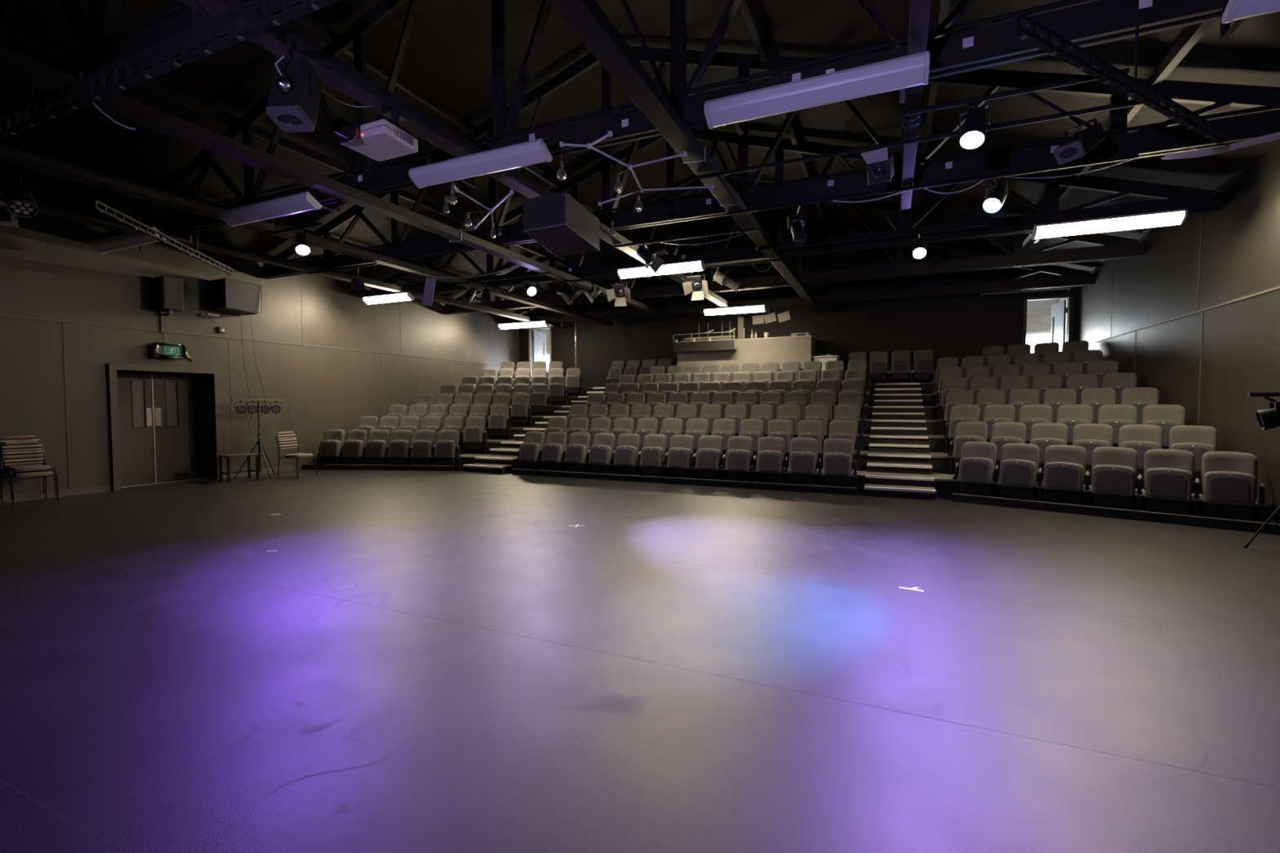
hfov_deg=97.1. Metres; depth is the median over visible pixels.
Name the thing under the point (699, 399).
seat
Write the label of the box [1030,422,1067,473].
seat
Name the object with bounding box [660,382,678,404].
seat
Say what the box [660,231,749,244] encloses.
cable
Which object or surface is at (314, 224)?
pipe
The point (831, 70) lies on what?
tag
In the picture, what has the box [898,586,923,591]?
tape mark
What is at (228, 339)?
trim
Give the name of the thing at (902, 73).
ceiling light fixture
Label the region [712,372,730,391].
seat
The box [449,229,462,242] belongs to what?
cable
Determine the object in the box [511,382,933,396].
tier
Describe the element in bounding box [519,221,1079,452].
wall
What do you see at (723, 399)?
seat
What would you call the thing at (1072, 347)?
seat
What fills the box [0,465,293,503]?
baseboard
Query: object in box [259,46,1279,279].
roof truss
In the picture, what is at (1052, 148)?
tag
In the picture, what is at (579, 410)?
seat
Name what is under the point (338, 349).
trim
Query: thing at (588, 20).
ceiling beam
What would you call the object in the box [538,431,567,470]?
seat
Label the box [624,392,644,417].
seat
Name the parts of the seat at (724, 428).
under panel, backrest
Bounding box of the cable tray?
[0,0,336,140]
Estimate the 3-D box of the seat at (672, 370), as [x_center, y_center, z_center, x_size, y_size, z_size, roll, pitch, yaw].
[0.955,-1.349,16.607,0.556,0.903,0.374,1,3,24]
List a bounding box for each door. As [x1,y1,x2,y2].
[106,363,222,491]
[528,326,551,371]
[1022,293,1073,351]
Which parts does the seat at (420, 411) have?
backrest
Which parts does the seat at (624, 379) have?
under panel, backrest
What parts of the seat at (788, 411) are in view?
under panel, backrest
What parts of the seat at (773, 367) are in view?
backrest, under panel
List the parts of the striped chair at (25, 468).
leg, leg, backrest, seat, seat frame, leg, leg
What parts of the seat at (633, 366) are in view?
under panel, backrest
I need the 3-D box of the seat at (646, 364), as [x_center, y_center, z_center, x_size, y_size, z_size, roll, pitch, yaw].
[0.214,-1.691,17.962,0.550,0.903,0.374,1,3,24]
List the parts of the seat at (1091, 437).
under panel, backrest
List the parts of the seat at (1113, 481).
under panel, backrest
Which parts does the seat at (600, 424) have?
under panel, backrest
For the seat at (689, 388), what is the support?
on the tier at (933, 426)
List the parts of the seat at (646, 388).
under panel, backrest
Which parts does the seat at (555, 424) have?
under panel, backrest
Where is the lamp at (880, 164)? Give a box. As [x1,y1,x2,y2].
[860,146,894,185]
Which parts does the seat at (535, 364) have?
backrest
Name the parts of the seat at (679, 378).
under panel, backrest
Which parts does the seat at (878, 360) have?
under panel, backrest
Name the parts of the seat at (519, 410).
under panel, backrest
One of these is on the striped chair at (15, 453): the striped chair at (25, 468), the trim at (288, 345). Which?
the striped chair at (25, 468)
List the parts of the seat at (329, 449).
under panel, backrest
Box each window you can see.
[546,353,549,371]
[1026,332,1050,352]
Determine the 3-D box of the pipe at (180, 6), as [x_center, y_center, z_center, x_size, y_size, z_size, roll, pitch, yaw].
[-2.699,-3.069,3.845,15.950,0.038,0.040,1,3,24]
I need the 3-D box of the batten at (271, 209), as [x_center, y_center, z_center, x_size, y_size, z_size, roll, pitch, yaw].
[-4.596,-2.794,7.297,1.670,0.303,0.596,1,3,24]
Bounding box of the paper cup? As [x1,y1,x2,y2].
[764,332,768,337]
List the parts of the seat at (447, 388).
backrest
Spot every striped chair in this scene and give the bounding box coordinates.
[0,435,57,500]
[0,440,59,506]
[275,431,317,479]
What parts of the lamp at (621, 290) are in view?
barn door, barn door, barn door, barn door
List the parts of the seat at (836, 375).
backrest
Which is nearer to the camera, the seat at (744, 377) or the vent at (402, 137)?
the vent at (402, 137)
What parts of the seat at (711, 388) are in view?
under panel, backrest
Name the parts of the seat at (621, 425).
under panel, backrest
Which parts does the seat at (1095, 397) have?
under panel, backrest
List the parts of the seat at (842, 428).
under panel, backrest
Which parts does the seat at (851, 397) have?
backrest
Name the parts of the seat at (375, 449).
under panel, backrest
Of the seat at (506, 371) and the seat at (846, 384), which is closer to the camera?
the seat at (846, 384)
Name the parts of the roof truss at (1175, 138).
post, post, post, post, post, post, post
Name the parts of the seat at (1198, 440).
under panel, backrest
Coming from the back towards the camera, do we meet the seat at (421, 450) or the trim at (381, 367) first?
the trim at (381, 367)
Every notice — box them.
[752,315,764,324]
[764,312,776,323]
[777,311,790,322]
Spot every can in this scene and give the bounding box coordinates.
[0,176,38,217]
[0,189,18,227]
[235,400,247,413]
[246,400,258,413]
[258,400,271,413]
[271,400,281,413]
[293,228,311,255]
[350,267,364,291]
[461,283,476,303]
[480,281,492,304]
[523,275,536,296]
[911,232,928,259]
[959,102,990,149]
[982,177,1008,213]
[1255,395,1279,430]
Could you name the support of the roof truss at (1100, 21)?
attached to the wall at (1240, 247)
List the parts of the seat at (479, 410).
backrest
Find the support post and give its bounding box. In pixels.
[737,298,745,338]
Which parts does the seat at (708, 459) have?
under panel, backrest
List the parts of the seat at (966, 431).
under panel, backrest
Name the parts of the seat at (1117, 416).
under panel, backrest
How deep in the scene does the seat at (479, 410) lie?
14.54 m
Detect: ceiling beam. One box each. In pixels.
[0,45,678,321]
[0,143,613,325]
[0,191,564,328]
[11,19,611,284]
[104,0,1088,231]
[179,0,746,317]
[546,0,822,312]
[900,0,931,209]
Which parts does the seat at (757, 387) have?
backrest, under panel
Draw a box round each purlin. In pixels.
[0,139,558,306]
[293,13,663,256]
[739,0,832,237]
[909,0,950,255]
[999,20,1214,271]
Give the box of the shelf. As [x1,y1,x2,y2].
[673,339,736,352]
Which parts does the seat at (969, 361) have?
under panel, backrest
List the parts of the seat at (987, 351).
under panel, backrest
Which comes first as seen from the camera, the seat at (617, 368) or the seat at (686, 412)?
the seat at (686, 412)
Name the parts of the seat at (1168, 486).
under panel, backrest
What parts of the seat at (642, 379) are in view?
under panel, backrest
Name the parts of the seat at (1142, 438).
under panel, backrest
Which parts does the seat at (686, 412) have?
under panel, backrest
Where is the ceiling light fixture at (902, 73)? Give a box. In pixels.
[704,50,929,135]
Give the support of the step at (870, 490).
on the floor
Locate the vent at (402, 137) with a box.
[395,127,413,145]
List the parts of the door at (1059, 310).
vision pane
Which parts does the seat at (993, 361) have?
under panel, backrest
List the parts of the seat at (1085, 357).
under panel, backrest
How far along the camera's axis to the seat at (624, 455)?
11.01 m
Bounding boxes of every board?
[302,464,453,471]
[512,468,856,495]
[951,493,1279,534]
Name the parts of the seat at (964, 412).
under panel, backrest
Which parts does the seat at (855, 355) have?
backrest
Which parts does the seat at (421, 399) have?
backrest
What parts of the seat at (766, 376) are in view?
backrest, under panel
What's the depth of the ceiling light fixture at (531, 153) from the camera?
5.71 m
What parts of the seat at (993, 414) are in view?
under panel, backrest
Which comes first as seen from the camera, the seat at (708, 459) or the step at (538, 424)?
the seat at (708, 459)
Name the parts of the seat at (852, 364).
backrest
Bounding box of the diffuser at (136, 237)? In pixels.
[91,230,160,253]
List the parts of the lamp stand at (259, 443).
leg, leg, leg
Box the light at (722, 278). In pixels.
[713,265,741,292]
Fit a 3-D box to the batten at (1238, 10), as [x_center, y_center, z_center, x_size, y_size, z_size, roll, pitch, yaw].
[4.440,-2.638,3.285,1.670,0.303,0.596,1,3,24]
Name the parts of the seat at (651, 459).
under panel, backrest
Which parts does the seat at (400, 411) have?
backrest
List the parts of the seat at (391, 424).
under panel, backrest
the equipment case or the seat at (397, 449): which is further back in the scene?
the equipment case
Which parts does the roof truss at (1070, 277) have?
post, post, post, post, post, post, post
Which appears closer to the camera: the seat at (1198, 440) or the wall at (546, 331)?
the seat at (1198, 440)
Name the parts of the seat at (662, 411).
under panel, backrest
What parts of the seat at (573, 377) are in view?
under panel, backrest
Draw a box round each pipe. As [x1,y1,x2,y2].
[0,1,188,97]
[262,103,1279,265]
[264,222,323,235]
[306,262,376,274]
[450,271,550,284]
[560,257,781,283]
[613,226,757,248]
[696,92,1179,179]
[727,153,1138,215]
[758,222,988,250]
[900,67,1129,116]
[980,286,1070,297]
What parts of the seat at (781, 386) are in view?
backrest, under panel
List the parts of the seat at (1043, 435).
under panel, backrest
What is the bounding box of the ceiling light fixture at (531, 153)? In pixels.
[408,137,552,188]
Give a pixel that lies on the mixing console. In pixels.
(724, 337)
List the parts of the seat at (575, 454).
under panel, backrest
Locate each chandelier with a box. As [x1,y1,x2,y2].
[442,182,513,237]
[556,130,714,235]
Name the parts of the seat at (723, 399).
under panel, backrest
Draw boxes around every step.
[462,462,513,473]
[489,447,519,456]
[514,434,524,440]
[535,422,548,427]
[554,410,568,416]
[571,400,587,404]
[586,391,604,395]
[864,484,936,500]
[866,462,932,475]
[868,442,929,453]
[871,426,926,435]
[872,412,924,419]
[873,400,922,406]
[875,387,920,394]
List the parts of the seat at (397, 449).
under panel, backrest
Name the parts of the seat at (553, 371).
backrest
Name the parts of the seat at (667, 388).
under panel, backrest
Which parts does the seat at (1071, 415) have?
under panel, backrest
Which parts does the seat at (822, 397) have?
backrest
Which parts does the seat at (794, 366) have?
backrest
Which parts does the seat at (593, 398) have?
under panel, backrest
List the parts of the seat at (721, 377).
backrest, under panel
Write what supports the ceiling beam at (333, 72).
attached to the roof truss at (104, 15)
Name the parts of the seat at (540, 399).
under panel, backrest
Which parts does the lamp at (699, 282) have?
barn door, barn door, barn door, barn door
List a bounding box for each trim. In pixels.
[0,314,516,366]
[62,322,71,488]
[228,338,233,471]
[288,345,290,431]
[301,287,302,344]
[337,349,340,426]
[381,367,382,417]
[400,323,400,348]
[546,336,549,352]
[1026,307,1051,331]
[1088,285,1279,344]
[1111,271,1113,327]
[1133,331,1136,373]
[1197,217,1201,309]
[1197,311,1203,423]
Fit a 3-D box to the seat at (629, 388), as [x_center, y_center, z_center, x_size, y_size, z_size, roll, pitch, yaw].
[-0.311,-0.717,15.159,0.556,0.903,0.374,1,3,24]
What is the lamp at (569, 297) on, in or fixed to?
hanging from the pipe at (780, 259)
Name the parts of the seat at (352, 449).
under panel, backrest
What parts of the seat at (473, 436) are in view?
under panel, backrest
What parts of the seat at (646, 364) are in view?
under panel, backrest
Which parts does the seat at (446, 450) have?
under panel, backrest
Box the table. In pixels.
[811,355,839,371]
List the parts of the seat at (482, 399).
backrest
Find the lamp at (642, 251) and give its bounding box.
[636,243,667,277]
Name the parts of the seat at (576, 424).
under panel, backrest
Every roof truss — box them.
[0,0,340,141]
[102,0,1229,237]
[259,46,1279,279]
[367,128,1220,295]
[441,177,1143,315]
[499,212,1093,323]
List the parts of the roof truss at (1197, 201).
post, post, post, post, post, post, post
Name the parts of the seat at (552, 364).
backrest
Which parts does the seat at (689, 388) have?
under panel, backrest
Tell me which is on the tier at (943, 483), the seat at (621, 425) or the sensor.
the seat at (621, 425)
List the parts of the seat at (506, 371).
backrest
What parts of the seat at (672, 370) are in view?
under panel, backrest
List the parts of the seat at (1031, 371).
under panel, backrest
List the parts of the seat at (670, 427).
under panel, backrest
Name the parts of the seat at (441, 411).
backrest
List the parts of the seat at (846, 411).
backrest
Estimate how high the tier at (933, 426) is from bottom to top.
0.289 m
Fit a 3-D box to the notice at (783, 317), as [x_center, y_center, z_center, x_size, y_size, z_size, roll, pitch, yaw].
[4.199,-3.201,16.504,0.381,0.322,0.004,1,3,24]
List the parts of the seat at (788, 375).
backrest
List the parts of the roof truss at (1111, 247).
post, post, post, post, post, post, post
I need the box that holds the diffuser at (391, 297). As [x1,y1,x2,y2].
[363,293,411,304]
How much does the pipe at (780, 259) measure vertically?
0.040 m
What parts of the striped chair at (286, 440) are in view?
leg, backrest, seat frame, leg, leg, seat, leg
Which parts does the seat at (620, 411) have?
under panel, backrest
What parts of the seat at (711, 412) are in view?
under panel, backrest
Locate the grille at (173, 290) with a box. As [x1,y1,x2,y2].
[163,276,183,310]
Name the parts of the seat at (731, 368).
backrest, under panel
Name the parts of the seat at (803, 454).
under panel, backrest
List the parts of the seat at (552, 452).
under panel, backrest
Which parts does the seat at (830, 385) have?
backrest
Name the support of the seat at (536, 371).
on the tier at (927, 399)
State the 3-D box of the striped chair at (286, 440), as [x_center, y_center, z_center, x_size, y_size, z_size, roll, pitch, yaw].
[-7.047,0.566,11.581,0.565,0.936,0.493,1,2,14]
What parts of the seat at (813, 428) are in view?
under panel, backrest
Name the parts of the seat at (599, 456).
under panel, backrest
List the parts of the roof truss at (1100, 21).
post, post, post, post, post, post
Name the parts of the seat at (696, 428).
under panel, backrest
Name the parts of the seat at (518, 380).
backrest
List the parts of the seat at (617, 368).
under panel, backrest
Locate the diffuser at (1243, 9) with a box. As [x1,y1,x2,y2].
[1232,0,1279,20]
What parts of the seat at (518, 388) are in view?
backrest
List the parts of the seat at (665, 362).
backrest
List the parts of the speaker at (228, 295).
edge trim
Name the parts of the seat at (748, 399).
under panel, backrest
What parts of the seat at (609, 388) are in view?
under panel, backrest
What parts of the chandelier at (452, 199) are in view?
bulb, bulb, bulb, rod, rod, bulb, rod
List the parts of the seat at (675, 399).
under panel, backrest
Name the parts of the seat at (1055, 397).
under panel, backrest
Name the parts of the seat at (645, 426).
under panel, backrest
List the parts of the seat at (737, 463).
under panel, backrest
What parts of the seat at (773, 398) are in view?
backrest, under panel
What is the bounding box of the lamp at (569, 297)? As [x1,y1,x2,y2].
[556,282,580,304]
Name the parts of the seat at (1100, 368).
under panel, backrest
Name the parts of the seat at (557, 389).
under panel, backrest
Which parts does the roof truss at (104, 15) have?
post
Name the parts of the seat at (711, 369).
under panel, backrest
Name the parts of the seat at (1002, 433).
under panel, backrest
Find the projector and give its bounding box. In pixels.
[332,109,417,161]
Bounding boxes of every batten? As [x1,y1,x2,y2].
[90,226,192,253]
[219,191,342,226]
[362,291,434,304]
[497,320,562,329]
[617,259,705,279]
[702,304,768,317]
[1031,208,1187,243]
[1219,0,1279,40]
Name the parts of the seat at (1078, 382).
under panel, backrest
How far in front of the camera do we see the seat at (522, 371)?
17.99 m
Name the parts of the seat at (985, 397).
under panel, backrest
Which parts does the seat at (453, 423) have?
backrest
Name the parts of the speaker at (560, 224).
edge trim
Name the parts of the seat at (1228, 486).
backrest, under panel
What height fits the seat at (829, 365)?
0.903 m
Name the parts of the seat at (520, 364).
backrest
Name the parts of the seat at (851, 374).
backrest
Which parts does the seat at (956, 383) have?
under panel, backrest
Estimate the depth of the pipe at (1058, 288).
14.00 m
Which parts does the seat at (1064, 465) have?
under panel, backrest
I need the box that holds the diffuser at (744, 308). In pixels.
[704,305,764,315]
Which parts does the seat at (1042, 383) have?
under panel, backrest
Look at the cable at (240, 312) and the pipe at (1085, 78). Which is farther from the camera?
the cable at (240, 312)
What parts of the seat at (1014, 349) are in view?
under panel, backrest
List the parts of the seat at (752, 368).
backrest, under panel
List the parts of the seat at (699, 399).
under panel, backrest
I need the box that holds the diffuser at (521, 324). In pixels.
[498,321,546,328]
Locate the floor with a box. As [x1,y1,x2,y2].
[0,453,1279,852]
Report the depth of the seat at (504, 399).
15.38 m
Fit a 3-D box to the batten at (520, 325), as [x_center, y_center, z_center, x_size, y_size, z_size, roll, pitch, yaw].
[-3.413,-3.233,18.005,1.754,0.303,1.249,1,3,24]
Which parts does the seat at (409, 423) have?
backrest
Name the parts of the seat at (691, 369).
under panel, backrest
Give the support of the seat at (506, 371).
on the tier at (927, 399)
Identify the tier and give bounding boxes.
[316,453,1265,521]
[460,439,1200,491]
[485,426,945,452]
[488,415,941,434]
[490,405,937,419]
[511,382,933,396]
[550,393,935,405]
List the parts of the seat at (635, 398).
under panel, backrest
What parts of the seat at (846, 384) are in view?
backrest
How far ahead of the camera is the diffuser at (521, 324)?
17.47 m
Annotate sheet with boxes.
[1161,131,1279,159]
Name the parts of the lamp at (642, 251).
barn door, barn door, barn door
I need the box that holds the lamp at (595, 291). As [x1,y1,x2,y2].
[576,280,600,302]
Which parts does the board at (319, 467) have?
edge trim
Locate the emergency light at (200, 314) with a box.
[199,313,219,322]
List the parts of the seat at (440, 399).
backrest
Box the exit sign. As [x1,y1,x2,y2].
[158,345,182,356]
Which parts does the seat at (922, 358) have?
under panel, backrest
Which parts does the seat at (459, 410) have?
backrest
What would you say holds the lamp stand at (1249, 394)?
on the floor
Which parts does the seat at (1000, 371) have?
under panel, backrest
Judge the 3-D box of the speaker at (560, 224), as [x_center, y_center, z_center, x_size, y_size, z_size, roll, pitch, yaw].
[-1.012,-2.585,7.183,0.696,0.482,1.303,1,2,16]
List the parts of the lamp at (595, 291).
barn door, barn door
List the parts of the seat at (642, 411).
under panel, backrest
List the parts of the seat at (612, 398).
under panel, backrest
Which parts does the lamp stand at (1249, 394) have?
leg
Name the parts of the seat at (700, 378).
under panel, backrest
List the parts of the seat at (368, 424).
under panel, backrest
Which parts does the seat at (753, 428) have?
under panel, backrest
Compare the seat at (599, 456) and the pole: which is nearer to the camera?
the seat at (599, 456)
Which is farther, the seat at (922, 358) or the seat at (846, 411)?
the seat at (922, 358)
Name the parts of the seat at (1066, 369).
under panel, backrest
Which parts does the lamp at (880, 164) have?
barn door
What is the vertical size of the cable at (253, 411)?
0.538 m
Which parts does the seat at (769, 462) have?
under panel, backrest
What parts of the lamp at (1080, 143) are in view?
frame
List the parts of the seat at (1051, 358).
under panel, backrest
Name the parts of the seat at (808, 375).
backrest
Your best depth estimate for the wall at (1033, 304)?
15.40 m
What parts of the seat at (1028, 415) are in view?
under panel, backrest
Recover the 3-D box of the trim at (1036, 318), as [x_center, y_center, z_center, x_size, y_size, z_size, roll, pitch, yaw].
[10.386,-2.930,15.679,1.665,0.615,0.012,1,3,24]
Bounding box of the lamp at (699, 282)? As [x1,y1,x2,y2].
[682,271,708,300]
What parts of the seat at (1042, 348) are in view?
under panel, backrest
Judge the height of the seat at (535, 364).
0.903 m
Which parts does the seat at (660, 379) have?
under panel, backrest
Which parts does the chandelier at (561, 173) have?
bulb, rod, rod, rod, bulb, bulb, rod, rod, bulb, rod, rod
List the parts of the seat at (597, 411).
under panel, backrest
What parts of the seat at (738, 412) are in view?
under panel, backrest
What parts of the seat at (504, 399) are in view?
backrest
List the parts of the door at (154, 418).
vision pane, pane frame, push plate, push plate, vision pane, pane frame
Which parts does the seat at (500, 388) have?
backrest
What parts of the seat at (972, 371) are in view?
under panel, backrest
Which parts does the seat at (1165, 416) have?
under panel, backrest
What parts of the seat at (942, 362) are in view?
under panel, backrest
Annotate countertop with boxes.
[677,335,815,342]
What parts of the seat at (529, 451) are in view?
under panel, backrest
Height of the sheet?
0.204 m
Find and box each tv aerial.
[704,322,713,340]
[728,321,735,339]
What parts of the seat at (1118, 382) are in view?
under panel, backrest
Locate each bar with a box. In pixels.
[91,199,234,275]
[1010,11,1224,143]
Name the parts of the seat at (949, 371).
under panel, backrest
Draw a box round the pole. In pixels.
[574,322,577,368]
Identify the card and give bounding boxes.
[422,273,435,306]
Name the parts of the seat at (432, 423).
backrest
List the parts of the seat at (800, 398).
backrest, under panel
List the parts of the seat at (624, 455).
under panel, backrest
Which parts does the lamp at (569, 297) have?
barn door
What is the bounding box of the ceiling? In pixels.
[0,0,1279,315]
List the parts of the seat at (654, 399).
under panel, backrest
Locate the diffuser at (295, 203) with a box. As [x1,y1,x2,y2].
[221,194,315,226]
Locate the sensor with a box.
[217,326,224,333]
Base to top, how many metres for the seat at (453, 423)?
0.903 m
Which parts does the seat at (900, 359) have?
under panel, backrest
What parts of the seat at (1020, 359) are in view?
under panel, backrest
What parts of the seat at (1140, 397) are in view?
backrest, under panel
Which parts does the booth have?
guard rail, panel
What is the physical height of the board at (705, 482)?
0.121 m
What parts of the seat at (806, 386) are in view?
backrest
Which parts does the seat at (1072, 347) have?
under panel, backrest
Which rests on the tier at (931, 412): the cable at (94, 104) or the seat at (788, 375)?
the seat at (788, 375)
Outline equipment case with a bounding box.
[791,332,810,336]
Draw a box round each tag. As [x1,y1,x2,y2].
[358,174,362,181]
[426,158,431,164]
[528,133,534,141]
[622,118,628,127]
[706,198,711,204]
[791,72,800,81]
[826,67,835,73]
[827,179,833,186]
[945,161,952,168]
[962,35,973,48]
[1050,145,1058,153]
[1138,0,1152,8]
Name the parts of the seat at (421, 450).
under panel, backrest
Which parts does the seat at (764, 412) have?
under panel, backrest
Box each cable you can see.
[92,102,135,129]
[240,311,249,398]
[248,410,264,436]
[249,313,266,399]
[321,88,372,107]
[421,264,521,278]
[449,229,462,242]
[545,275,617,282]
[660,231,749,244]
[683,146,705,163]
[720,192,738,206]
[752,261,774,271]
[832,190,904,202]
[901,100,924,133]
[923,179,983,193]
[1004,158,1132,178]
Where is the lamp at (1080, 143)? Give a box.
[1053,115,1105,164]
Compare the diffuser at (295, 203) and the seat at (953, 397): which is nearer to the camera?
the diffuser at (295, 203)
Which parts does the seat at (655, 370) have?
under panel, backrest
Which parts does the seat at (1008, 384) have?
under panel, backrest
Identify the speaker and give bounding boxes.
[154,275,183,333]
[210,269,262,315]
[523,191,599,256]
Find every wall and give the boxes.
[0,212,519,496]
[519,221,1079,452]
[533,328,549,354]
[1026,298,1067,342]
[1077,146,1279,524]
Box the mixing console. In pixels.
[681,335,736,341]
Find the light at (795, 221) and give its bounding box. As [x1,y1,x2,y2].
[786,204,807,244]
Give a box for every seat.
[316,429,345,464]
[339,429,367,464]
[355,416,377,441]
[362,429,390,464]
[376,416,399,441]
[385,429,413,465]
[386,404,407,427]
[398,416,420,444]
[406,404,426,428]
[408,429,435,465]
[413,394,433,415]
[419,416,441,443]
[426,404,447,430]
[431,429,461,470]
[433,394,452,417]
[439,384,457,404]
[441,416,463,447]
[447,404,467,430]
[453,394,471,417]
[457,384,475,405]
[460,416,488,454]
[461,376,478,395]
[464,404,488,431]
[468,394,490,417]
[475,384,493,403]
[479,368,497,387]
[479,376,495,394]
[485,404,511,439]
[488,394,510,416]
[490,384,511,405]
[493,376,512,395]
[495,368,513,386]
[497,361,515,378]
[508,394,532,427]
[510,384,529,405]
[511,376,530,395]
[512,368,530,386]
[513,361,530,378]
[516,431,544,469]
[528,384,551,416]
[529,361,546,378]
[529,368,546,387]
[529,376,547,396]
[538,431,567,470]
[543,417,567,444]
[546,361,562,378]
[547,368,564,387]
[548,375,567,405]
[561,432,590,471]
[565,368,582,395]
[565,417,588,446]
[566,404,586,429]
[585,393,604,417]
[585,432,614,473]
[586,404,608,431]
[587,417,611,448]
[602,383,620,404]
[604,393,624,417]
[607,360,625,383]
[607,404,629,433]
[610,417,634,450]
[610,433,640,474]
[617,374,635,393]
[621,382,639,404]
[622,360,639,382]
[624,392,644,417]
[629,404,650,433]
[634,417,657,452]
[635,434,666,475]
[636,373,653,392]
[638,359,656,374]
[640,382,658,404]
[645,392,665,417]
[649,365,664,382]
[651,404,673,434]
[654,373,671,392]
[657,358,671,373]
[658,417,683,453]
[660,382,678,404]
[662,435,694,477]
[666,365,682,382]
[666,392,687,417]
[673,373,690,392]
[675,404,697,435]
[680,382,699,404]
[684,364,701,382]
[684,418,709,454]
[688,392,709,418]
[691,435,723,479]
[693,373,710,392]
[698,404,721,435]
[701,382,720,404]
[702,364,719,382]
[711,391,733,418]
[711,418,736,456]
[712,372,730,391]
[720,435,753,480]
[722,364,738,381]
[723,381,742,404]
[724,404,746,435]
[733,371,751,391]
[735,391,756,419]
[738,418,764,458]
[741,363,758,381]
[745,381,764,404]
[750,404,773,436]
[751,436,785,482]
[754,371,772,391]
[760,391,781,419]
[761,362,779,381]
[767,419,793,461]
[768,380,788,404]
[775,370,795,391]
[777,404,800,438]
[782,361,799,381]
[782,437,817,484]
[785,391,807,420]
[791,380,813,405]
[797,419,824,462]
[798,369,817,392]
[803,361,822,381]
[804,404,829,441]
[811,391,834,426]
[816,379,837,413]
[817,438,857,494]
[821,369,841,400]
[822,419,860,471]
[825,360,844,390]
[828,404,862,450]
[832,391,865,433]
[836,379,867,418]
[844,351,866,372]
[844,368,869,404]
[848,360,870,394]
[866,351,888,380]
[887,350,911,383]
[910,349,936,382]
[931,356,959,393]
[933,366,963,406]
[936,377,968,419]
[939,390,973,435]
[942,404,980,453]
[947,421,987,474]
[952,441,996,494]
[961,355,984,377]
[965,365,991,390]
[970,376,997,404]
[976,389,1005,422]
[982,345,1004,365]
[982,404,1015,442]
[986,354,1011,377]
[990,422,1026,468]
[991,443,1039,498]
[993,364,1019,389]
[1000,375,1029,404]
[1007,343,1031,364]
[1008,388,1039,422]
[1014,352,1039,375]
[1017,404,1053,444]
[1022,363,1050,389]
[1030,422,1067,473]
[1032,374,1062,404]
[1033,342,1058,363]
[1035,444,1086,502]
[1043,351,1070,374]
[1043,388,1076,422]
[1053,361,1083,388]
[1056,404,1093,445]
[1062,340,1088,361]
[1066,373,1098,404]
[1072,423,1113,476]
[1073,349,1102,373]
[1080,387,1116,423]
[1082,446,1137,507]
[1087,360,1118,387]
[1097,404,1137,447]
[1102,373,1137,404]
[1118,424,1163,479]
[1120,386,1159,424]
[1134,448,1195,513]
[1142,404,1185,448]
[1168,425,1217,484]
[1191,451,1267,522]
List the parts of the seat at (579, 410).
under panel, backrest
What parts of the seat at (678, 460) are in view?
under panel, backrest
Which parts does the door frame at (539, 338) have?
vision pane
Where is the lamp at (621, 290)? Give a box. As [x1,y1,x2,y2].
[606,279,631,306]
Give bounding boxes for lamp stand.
[231,398,282,478]
[1243,392,1279,548]
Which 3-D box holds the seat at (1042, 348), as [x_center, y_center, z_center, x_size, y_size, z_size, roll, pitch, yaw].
[9.352,-1.500,13.104,0.550,0.903,0.374,2,3,43]
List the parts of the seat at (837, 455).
under panel, backrest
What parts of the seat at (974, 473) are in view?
under panel, backrest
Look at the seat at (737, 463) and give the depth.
10.11 m
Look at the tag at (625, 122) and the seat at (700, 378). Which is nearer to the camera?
the tag at (625, 122)
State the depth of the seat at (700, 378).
15.29 m
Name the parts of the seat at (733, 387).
backrest, under panel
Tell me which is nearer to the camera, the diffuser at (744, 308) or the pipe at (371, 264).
the pipe at (371, 264)
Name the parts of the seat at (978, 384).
under panel, backrest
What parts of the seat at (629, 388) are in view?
under panel, backrest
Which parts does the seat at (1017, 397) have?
under panel, backrest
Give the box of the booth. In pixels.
[673,331,815,373]
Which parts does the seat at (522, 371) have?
backrest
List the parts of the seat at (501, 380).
backrest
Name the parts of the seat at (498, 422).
under panel, backrest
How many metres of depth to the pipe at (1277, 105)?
6.93 m
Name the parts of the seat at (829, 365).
backrest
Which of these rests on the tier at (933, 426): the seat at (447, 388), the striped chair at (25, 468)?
the seat at (447, 388)
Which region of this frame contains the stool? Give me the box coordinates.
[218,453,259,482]
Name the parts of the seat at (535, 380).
backrest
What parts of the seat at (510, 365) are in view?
backrest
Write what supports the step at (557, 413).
on the tier at (933, 426)
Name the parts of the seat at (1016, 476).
under panel, backrest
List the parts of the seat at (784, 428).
under panel, backrest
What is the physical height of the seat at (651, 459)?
0.903 m
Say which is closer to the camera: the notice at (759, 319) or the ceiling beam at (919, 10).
the ceiling beam at (919, 10)
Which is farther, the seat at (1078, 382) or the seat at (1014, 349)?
the seat at (1014, 349)
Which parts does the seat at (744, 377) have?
backrest, under panel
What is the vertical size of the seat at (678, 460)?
0.903 m
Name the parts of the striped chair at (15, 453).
leg, leg, backrest, seat frame, seat, leg, leg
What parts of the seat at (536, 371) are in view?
backrest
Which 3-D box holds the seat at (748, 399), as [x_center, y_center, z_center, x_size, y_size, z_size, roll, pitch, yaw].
[2.377,-0.343,12.960,0.556,0.903,0.374,1,3,24]
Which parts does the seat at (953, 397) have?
under panel, backrest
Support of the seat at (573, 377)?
on the tier at (927, 399)
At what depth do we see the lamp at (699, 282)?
10.50 m
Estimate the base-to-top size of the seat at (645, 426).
0.903 m

